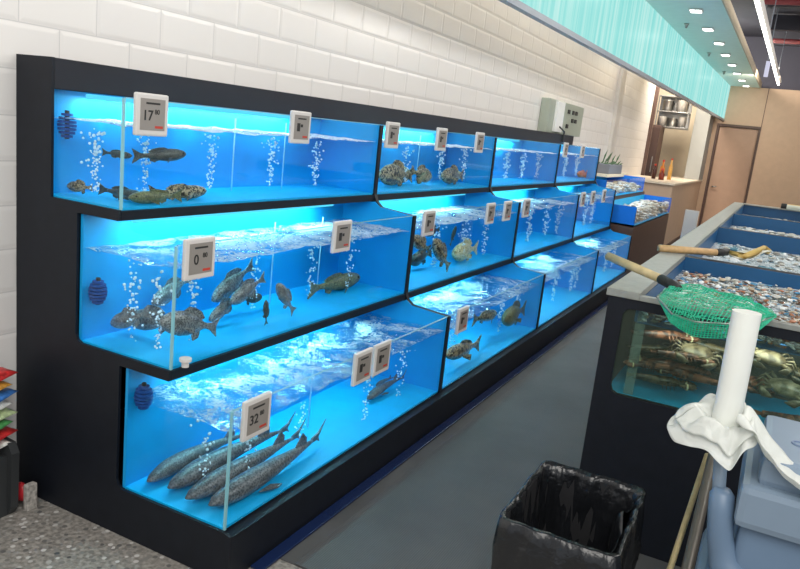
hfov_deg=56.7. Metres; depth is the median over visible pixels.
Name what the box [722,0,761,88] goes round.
trim
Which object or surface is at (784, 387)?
crab
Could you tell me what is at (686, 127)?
shelf
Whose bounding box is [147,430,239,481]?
sturgeon
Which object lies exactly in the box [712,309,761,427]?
roll
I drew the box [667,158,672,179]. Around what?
oil bottle
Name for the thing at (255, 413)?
price tag
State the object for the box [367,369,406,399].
sturgeon
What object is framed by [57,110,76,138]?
filter
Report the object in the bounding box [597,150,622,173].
planter box
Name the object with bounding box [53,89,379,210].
fish tank
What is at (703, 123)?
wall
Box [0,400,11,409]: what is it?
snack packet
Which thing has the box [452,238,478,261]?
grouper
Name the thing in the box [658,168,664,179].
spice jar
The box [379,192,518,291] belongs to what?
fish tank
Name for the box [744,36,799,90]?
wall
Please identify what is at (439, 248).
grouper
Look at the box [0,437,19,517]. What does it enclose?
crate
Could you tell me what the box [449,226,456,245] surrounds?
grouper
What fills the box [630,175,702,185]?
countertop
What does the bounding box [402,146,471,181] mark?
bubbles
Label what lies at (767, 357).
crab
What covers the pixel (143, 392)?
filter
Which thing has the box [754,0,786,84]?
lamp
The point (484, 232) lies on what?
bubbles
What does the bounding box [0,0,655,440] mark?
wall
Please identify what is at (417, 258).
grouper
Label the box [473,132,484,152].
price tag
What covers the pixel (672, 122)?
steel pot
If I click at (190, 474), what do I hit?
sturgeon
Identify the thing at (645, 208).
shellfish
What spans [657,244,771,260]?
net
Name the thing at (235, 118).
tube
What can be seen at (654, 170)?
sauce bottle
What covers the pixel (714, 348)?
lobster
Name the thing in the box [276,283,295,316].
grey bream
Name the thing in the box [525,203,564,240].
bubbles
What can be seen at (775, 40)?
ceiling pipe
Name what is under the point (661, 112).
shelf
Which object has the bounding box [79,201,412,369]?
fish tank
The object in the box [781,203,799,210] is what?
net
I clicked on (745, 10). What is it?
ceiling
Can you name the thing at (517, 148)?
fish tank
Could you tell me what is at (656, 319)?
shellfish
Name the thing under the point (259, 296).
grey bream
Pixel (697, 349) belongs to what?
crab
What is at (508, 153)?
bubbles
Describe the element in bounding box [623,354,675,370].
lobster
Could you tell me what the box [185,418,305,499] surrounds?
sturgeon
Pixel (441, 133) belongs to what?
price tag
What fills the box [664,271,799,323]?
shellfish
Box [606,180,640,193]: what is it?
shellfish
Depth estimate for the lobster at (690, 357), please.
2.76 m
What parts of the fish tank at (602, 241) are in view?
panel, panel, panel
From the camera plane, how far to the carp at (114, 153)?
2.53 m
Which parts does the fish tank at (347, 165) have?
panel, panel, panel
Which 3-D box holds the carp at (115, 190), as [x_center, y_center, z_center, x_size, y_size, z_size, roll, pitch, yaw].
[-0.967,-0.319,2.578,0.233,0.047,0.052,12,13,25]
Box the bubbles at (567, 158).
[562,156,580,176]
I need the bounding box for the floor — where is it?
[0,306,680,568]
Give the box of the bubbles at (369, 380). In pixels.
[190,342,415,476]
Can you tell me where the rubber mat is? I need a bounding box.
[294,313,605,568]
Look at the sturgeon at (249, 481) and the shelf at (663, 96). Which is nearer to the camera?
the sturgeon at (249, 481)
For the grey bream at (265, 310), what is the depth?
2.89 m
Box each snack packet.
[0,367,17,380]
[0,381,12,389]
[0,388,17,401]
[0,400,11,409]
[0,407,16,420]
[0,419,12,429]
[0,426,17,439]
[0,439,10,448]
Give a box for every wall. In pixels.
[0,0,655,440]
[654,86,799,227]
[684,108,713,179]
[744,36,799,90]
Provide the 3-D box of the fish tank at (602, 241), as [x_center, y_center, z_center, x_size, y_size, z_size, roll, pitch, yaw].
[1.990,-0.292,7.693,0.456,0.451,1.644,12,13,25]
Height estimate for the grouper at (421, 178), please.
0.096 m
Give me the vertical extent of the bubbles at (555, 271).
0.297 m
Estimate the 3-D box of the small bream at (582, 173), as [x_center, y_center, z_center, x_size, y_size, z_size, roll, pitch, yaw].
[2.022,-1.227,8.210,0.093,0.085,0.418,12,13,25]
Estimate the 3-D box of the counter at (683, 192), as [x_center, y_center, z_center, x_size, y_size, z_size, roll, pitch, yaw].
[4.785,-1.412,13.662,0.926,1.090,4.600,12,13,25]
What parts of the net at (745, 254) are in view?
handle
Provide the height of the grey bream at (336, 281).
0.096 m
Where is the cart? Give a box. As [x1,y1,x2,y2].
[695,415,799,568]
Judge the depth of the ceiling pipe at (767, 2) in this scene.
9.60 m
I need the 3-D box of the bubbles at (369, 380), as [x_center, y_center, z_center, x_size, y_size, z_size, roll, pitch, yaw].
[-0.324,0.492,3.068,0.155,0.290,1.390,14,14,32]
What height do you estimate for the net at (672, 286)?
0.159 m
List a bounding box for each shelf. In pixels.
[658,110,690,114]
[661,95,679,98]
[663,126,687,129]
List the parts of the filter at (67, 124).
stem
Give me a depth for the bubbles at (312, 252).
2.52 m
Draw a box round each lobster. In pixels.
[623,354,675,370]
[626,343,679,351]
[627,351,710,374]
[627,372,697,390]
[631,330,699,343]
[650,350,714,365]
[654,359,717,385]
[656,339,720,354]
[669,339,724,354]
[680,362,720,373]
[754,409,799,421]
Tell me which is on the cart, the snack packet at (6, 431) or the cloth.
the cloth
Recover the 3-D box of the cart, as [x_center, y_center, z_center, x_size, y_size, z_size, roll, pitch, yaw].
[0.935,0.819,1.634,0.603,0.928,0.395,12,13,25]
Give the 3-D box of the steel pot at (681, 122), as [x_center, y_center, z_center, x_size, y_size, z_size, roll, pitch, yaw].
[5.489,-3.154,14.436,0.148,0.205,0.152,2,13,-20]
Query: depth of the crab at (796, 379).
2.65 m
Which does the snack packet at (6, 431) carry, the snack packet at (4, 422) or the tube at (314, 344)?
the snack packet at (4, 422)
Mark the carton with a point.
(29, 489)
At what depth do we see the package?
2.68 m
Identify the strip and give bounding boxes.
[251,300,607,568]
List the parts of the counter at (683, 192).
skirting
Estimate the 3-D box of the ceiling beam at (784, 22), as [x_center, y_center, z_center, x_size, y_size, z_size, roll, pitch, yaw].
[8.087,-3.963,11.434,4.280,0.240,0.120,12,13,25]
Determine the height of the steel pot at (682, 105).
0.225 m
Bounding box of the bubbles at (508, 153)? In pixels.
[503,152,543,178]
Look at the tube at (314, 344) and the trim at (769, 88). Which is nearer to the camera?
the tube at (314, 344)
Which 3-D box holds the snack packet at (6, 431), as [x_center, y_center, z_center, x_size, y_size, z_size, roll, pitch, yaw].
[-1.439,0.520,2.590,0.140,0.041,0.129,11,13,20]
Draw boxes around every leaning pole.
[667,453,707,568]
[681,452,713,568]
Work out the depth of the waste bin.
2.14 m
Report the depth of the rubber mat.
3.28 m
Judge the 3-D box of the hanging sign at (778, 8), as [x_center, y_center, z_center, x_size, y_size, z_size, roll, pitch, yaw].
[5.564,-3.857,10.986,0.011,0.439,0.040,12,13,25]
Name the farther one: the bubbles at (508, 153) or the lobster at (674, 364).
the bubbles at (508, 153)
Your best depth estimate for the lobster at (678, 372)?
2.78 m
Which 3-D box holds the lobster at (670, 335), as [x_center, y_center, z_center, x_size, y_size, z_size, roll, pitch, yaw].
[1.017,0.181,2.835,0.260,0.063,0.113,6,12,-3]
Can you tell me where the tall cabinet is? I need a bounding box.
[645,125,664,175]
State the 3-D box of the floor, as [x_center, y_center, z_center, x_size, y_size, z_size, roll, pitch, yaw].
[4.304,0.853,5.667,8.200,0.104,20.200,12,13,25]
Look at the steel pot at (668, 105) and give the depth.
14.43 m
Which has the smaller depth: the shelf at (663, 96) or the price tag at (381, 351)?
the price tag at (381, 351)
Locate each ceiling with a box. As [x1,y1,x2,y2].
[646,0,759,87]
[731,0,799,36]
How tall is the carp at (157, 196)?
0.051 m
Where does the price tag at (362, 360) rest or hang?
attached to the fish tank at (154, 434)
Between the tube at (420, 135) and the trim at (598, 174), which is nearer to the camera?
the tube at (420, 135)
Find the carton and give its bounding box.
[23,481,36,510]
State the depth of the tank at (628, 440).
2.83 m
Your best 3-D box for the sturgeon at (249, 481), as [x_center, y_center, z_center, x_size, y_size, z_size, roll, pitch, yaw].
[-0.452,0.657,2.753,0.139,0.100,0.730,12,14,24]
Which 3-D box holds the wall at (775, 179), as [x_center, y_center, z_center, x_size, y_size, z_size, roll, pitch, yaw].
[8.468,-2.648,14.332,9.600,4.000,0.200,12,13,25]
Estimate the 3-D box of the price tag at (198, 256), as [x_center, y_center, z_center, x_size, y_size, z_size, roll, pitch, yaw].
[-0.649,-0.085,2.396,0.018,0.136,0.140,12,13,25]
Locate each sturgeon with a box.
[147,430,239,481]
[167,411,295,488]
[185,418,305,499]
[208,419,325,506]
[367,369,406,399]
[376,373,396,385]
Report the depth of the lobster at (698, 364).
2.86 m
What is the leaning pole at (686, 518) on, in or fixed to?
on the floor
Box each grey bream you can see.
[110,306,151,328]
[132,305,164,333]
[151,277,191,306]
[159,307,220,340]
[209,297,231,321]
[211,257,254,302]
[229,272,265,304]
[240,293,261,304]
[262,300,268,324]
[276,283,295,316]
[307,272,359,298]
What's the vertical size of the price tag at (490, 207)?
0.136 m
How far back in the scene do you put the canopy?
7.52 m
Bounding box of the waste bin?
[491,460,645,568]
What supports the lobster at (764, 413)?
in the tank at (628, 440)
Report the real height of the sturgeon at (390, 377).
0.029 m
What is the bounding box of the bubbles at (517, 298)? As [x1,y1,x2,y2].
[449,287,523,345]
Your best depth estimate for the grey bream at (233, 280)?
3.02 m
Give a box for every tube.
[230,118,235,190]
[269,222,275,304]
[281,123,286,188]
[307,344,315,427]
[317,217,323,283]
[415,135,420,182]
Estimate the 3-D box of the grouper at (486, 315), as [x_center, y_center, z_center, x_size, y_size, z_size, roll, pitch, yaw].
[0.558,0.203,4.908,0.097,0.106,0.437,15,15,35]
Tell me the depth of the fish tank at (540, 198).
6.87 m
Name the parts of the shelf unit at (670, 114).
post, post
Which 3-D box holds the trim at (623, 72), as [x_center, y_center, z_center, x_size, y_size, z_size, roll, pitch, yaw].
[3.204,-2.551,10.937,0.050,4.100,0.300,12,13,25]
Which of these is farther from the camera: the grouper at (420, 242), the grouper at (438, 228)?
the grouper at (438, 228)
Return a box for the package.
[18,482,24,500]
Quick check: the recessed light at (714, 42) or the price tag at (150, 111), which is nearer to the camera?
the price tag at (150, 111)
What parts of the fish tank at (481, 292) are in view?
panel, panel, panel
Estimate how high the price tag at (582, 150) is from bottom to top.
0.136 m
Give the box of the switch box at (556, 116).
[537,97,583,141]
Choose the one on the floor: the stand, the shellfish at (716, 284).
the stand
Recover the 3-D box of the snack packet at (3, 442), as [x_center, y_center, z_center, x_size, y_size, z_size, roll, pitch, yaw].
[-1.452,0.558,2.580,0.140,0.041,0.129,12,13,25]
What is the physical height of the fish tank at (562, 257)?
0.451 m
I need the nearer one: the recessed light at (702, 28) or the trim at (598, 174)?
the recessed light at (702, 28)
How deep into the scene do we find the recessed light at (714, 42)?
9.57 m
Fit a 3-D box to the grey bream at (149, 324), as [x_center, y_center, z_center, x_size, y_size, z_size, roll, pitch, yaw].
[-0.874,0.122,2.628,0.265,0.109,0.065,15,15,36]
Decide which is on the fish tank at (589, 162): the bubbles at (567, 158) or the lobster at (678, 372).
the bubbles at (567, 158)
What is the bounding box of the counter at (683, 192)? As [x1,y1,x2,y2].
[630,175,702,244]
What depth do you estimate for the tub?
1.52 m
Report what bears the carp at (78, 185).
in the fish tank at (347, 165)
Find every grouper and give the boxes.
[379,160,413,185]
[410,164,431,181]
[411,247,431,265]
[413,234,430,254]
[417,169,427,183]
[427,225,439,236]
[432,238,450,271]
[441,165,463,184]
[446,335,481,359]
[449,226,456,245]
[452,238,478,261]
[472,309,496,326]
[501,300,526,325]
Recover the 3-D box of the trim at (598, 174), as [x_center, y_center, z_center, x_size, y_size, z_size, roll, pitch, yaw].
[2.967,-1.574,10.588,0.300,0.035,1.500,12,13,25]
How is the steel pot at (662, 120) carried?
on the shelf unit at (670, 114)
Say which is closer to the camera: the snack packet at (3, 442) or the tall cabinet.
the snack packet at (3, 442)
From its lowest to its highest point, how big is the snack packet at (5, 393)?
0.041 m
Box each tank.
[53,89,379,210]
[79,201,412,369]
[123,300,447,530]
[353,121,495,193]
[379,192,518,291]
[410,263,543,388]
[490,136,559,186]
[493,187,578,256]
[515,242,597,326]
[546,142,599,182]
[557,184,614,237]
[574,229,630,291]
[580,202,799,568]
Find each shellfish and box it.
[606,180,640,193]
[624,199,668,222]
[642,296,799,352]
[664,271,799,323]
[706,243,799,272]
[732,226,799,237]
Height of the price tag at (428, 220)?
0.136 m
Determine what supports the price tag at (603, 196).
attached to the fish tank at (601, 216)
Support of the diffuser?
attached to the recessed light at (692, 10)
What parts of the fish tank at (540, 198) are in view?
panel, panel, panel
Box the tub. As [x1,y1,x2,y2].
[734,523,799,568]
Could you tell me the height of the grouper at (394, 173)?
0.170 m
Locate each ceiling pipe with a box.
[764,0,799,5]
[773,38,799,43]
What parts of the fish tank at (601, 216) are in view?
panel, panel, panel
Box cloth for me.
[667,393,799,489]
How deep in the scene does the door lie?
15.17 m
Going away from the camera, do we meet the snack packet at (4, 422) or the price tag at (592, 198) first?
the snack packet at (4, 422)
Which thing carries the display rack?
on the floor
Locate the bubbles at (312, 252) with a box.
[123,233,359,348]
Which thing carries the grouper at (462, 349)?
in the fish tank at (481, 292)
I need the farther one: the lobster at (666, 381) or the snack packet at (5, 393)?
the lobster at (666, 381)
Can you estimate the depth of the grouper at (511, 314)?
5.04 m
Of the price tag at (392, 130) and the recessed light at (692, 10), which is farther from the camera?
the recessed light at (692, 10)
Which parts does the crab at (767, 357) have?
leg, leg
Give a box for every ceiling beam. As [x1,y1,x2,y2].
[768,5,799,8]
[771,14,799,31]
[773,31,799,46]
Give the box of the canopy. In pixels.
[498,0,729,120]
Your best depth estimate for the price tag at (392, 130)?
3.89 m
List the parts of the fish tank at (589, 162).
panel, panel, panel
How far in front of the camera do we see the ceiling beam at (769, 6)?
10.49 m
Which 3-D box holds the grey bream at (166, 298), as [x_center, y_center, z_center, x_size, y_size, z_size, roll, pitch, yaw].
[-0.871,0.016,2.856,0.063,0.113,0.246,13,14,29]
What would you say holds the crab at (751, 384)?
in the tank at (628, 440)
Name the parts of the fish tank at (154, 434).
panel, panel, panel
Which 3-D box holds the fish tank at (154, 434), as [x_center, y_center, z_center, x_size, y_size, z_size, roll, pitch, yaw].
[-0.359,0.417,3.169,0.456,0.451,1.676,12,13,25]
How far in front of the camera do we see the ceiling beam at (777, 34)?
13.70 m
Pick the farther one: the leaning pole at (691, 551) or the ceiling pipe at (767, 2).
the ceiling pipe at (767, 2)
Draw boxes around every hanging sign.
[763,56,770,76]
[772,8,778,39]
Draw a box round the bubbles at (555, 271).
[551,258,582,300]
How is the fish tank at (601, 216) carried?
on the display rack
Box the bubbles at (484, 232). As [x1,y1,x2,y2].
[430,217,488,266]
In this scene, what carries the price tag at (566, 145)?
attached to the fish tank at (589, 162)
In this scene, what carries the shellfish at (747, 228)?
in the tank at (628, 440)
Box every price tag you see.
[133,92,168,136]
[181,236,215,280]
[240,391,271,441]
[288,110,310,143]
[330,220,351,253]
[351,347,372,386]
[371,339,390,376]
[384,121,399,148]
[421,210,435,236]
[434,127,447,150]
[454,305,469,333]
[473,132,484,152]
[484,203,495,224]
[502,201,511,220]
[521,198,530,217]
[562,142,568,156]
[579,144,585,157]
[579,192,585,206]
[589,191,595,204]
[601,189,606,202]
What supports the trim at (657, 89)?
attached to the wall at (485, 61)
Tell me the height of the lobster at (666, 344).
0.063 m
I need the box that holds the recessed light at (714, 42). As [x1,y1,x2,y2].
[713,41,724,44]
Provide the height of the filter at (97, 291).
0.095 m
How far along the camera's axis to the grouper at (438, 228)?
4.65 m
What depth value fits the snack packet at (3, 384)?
2.54 m
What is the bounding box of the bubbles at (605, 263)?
[602,243,616,271]
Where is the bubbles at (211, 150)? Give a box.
[80,128,323,191]
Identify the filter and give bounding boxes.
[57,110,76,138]
[88,277,107,304]
[134,382,152,409]
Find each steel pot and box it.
[657,116,667,125]
[661,100,673,110]
[667,118,677,126]
[675,100,687,112]
[677,117,686,127]
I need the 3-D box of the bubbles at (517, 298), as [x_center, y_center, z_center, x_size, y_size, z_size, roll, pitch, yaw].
[0.575,0.218,4.810,0.109,0.296,1.254,12,13,25]
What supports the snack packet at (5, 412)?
on the snack packet at (4, 422)
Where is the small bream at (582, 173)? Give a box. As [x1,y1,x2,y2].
[577,170,587,177]
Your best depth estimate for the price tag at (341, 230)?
3.15 m
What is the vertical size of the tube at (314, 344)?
0.378 m
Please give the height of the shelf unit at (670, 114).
0.610 m
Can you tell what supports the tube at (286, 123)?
in the fish tank at (347, 165)
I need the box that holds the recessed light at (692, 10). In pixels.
[688,8,703,12]
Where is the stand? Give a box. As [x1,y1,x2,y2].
[596,175,671,272]
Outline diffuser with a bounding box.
[690,10,701,12]
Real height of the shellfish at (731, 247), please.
0.105 m
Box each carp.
[67,179,92,193]
[98,182,146,200]
[102,148,131,158]
[128,188,182,204]
[132,147,185,163]
[148,184,206,200]
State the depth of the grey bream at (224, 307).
2.90 m
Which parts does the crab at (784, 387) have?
leg, leg, leg, leg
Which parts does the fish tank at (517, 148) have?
panel, panel, panel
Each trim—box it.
[597,173,627,176]
[605,67,627,162]
[641,86,659,175]
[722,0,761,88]
[746,88,769,200]
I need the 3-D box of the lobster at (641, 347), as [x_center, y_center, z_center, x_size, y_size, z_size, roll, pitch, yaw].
[0.991,0.238,2.880,0.221,0.053,0.096,5,12,-8]
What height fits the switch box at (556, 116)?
0.431 m
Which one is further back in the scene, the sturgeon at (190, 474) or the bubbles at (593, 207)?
the bubbles at (593, 207)
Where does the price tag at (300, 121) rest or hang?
attached to the fish tank at (347, 165)
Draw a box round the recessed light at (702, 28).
[701,27,714,30]
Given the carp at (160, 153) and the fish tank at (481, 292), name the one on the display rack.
the fish tank at (481, 292)
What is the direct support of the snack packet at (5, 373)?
on the snack packet at (3, 384)
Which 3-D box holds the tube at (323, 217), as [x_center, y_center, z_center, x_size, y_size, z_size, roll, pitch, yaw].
[-0.390,-0.144,3.607,0.006,0.372,0.008,12,13,25]
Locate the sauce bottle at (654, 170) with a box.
[651,164,656,178]
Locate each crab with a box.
[667,339,722,370]
[747,376,777,397]
[752,347,797,375]
[752,370,799,407]
[777,363,799,383]
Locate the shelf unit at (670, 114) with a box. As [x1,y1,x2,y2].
[654,95,692,129]
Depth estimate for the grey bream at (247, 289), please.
2.94 m
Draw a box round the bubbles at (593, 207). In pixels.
[582,199,595,225]
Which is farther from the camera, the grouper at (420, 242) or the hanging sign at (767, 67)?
the hanging sign at (767, 67)
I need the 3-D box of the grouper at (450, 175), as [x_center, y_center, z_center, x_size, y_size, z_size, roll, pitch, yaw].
[0.365,-0.751,5.103,0.093,0.147,0.375,12,13,25]
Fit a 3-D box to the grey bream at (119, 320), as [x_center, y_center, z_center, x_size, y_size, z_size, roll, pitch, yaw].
[-0.939,0.112,2.582,0.192,0.114,0.050,15,15,36]
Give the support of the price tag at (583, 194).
attached to the fish tank at (601, 216)
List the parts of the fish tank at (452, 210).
panel, panel, panel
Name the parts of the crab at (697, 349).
leg, leg, leg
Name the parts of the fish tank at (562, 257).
panel, panel, panel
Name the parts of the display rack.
panel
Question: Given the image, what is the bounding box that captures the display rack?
[16,54,631,568]
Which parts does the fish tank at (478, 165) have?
panel, panel, panel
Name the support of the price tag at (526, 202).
attached to the fish tank at (540, 198)
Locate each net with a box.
[605,252,776,337]
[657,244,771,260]
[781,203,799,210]
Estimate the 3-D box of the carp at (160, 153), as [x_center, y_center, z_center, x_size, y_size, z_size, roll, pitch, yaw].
[-0.847,-0.454,2.608,0.056,0.058,0.253,15,15,35]
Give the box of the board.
[680,209,698,237]
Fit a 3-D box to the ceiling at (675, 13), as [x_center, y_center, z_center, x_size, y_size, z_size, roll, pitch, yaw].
[3.306,-3.030,8.420,0.898,0.100,14.811,12,13,26]
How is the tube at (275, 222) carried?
in the fish tank at (382, 240)
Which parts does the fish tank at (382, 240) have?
drain cap, panel, panel, panel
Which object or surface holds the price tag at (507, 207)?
attached to the fish tank at (452, 210)
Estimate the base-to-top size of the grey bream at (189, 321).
0.136 m
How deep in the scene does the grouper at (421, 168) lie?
4.68 m
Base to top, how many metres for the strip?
0.010 m
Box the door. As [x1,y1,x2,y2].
[698,123,760,225]
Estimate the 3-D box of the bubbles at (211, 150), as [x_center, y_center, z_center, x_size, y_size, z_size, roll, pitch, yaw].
[-0.716,-0.507,3.062,0.108,0.226,1.365,13,14,27]
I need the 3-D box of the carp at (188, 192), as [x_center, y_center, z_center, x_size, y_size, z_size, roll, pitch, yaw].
[-0.821,-0.344,2.750,0.067,0.061,0.301,12,13,25]
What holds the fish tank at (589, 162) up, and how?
on the display rack
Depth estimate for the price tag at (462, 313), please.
3.91 m
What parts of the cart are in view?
handle post, handle, lid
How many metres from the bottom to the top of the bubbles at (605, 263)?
0.297 m

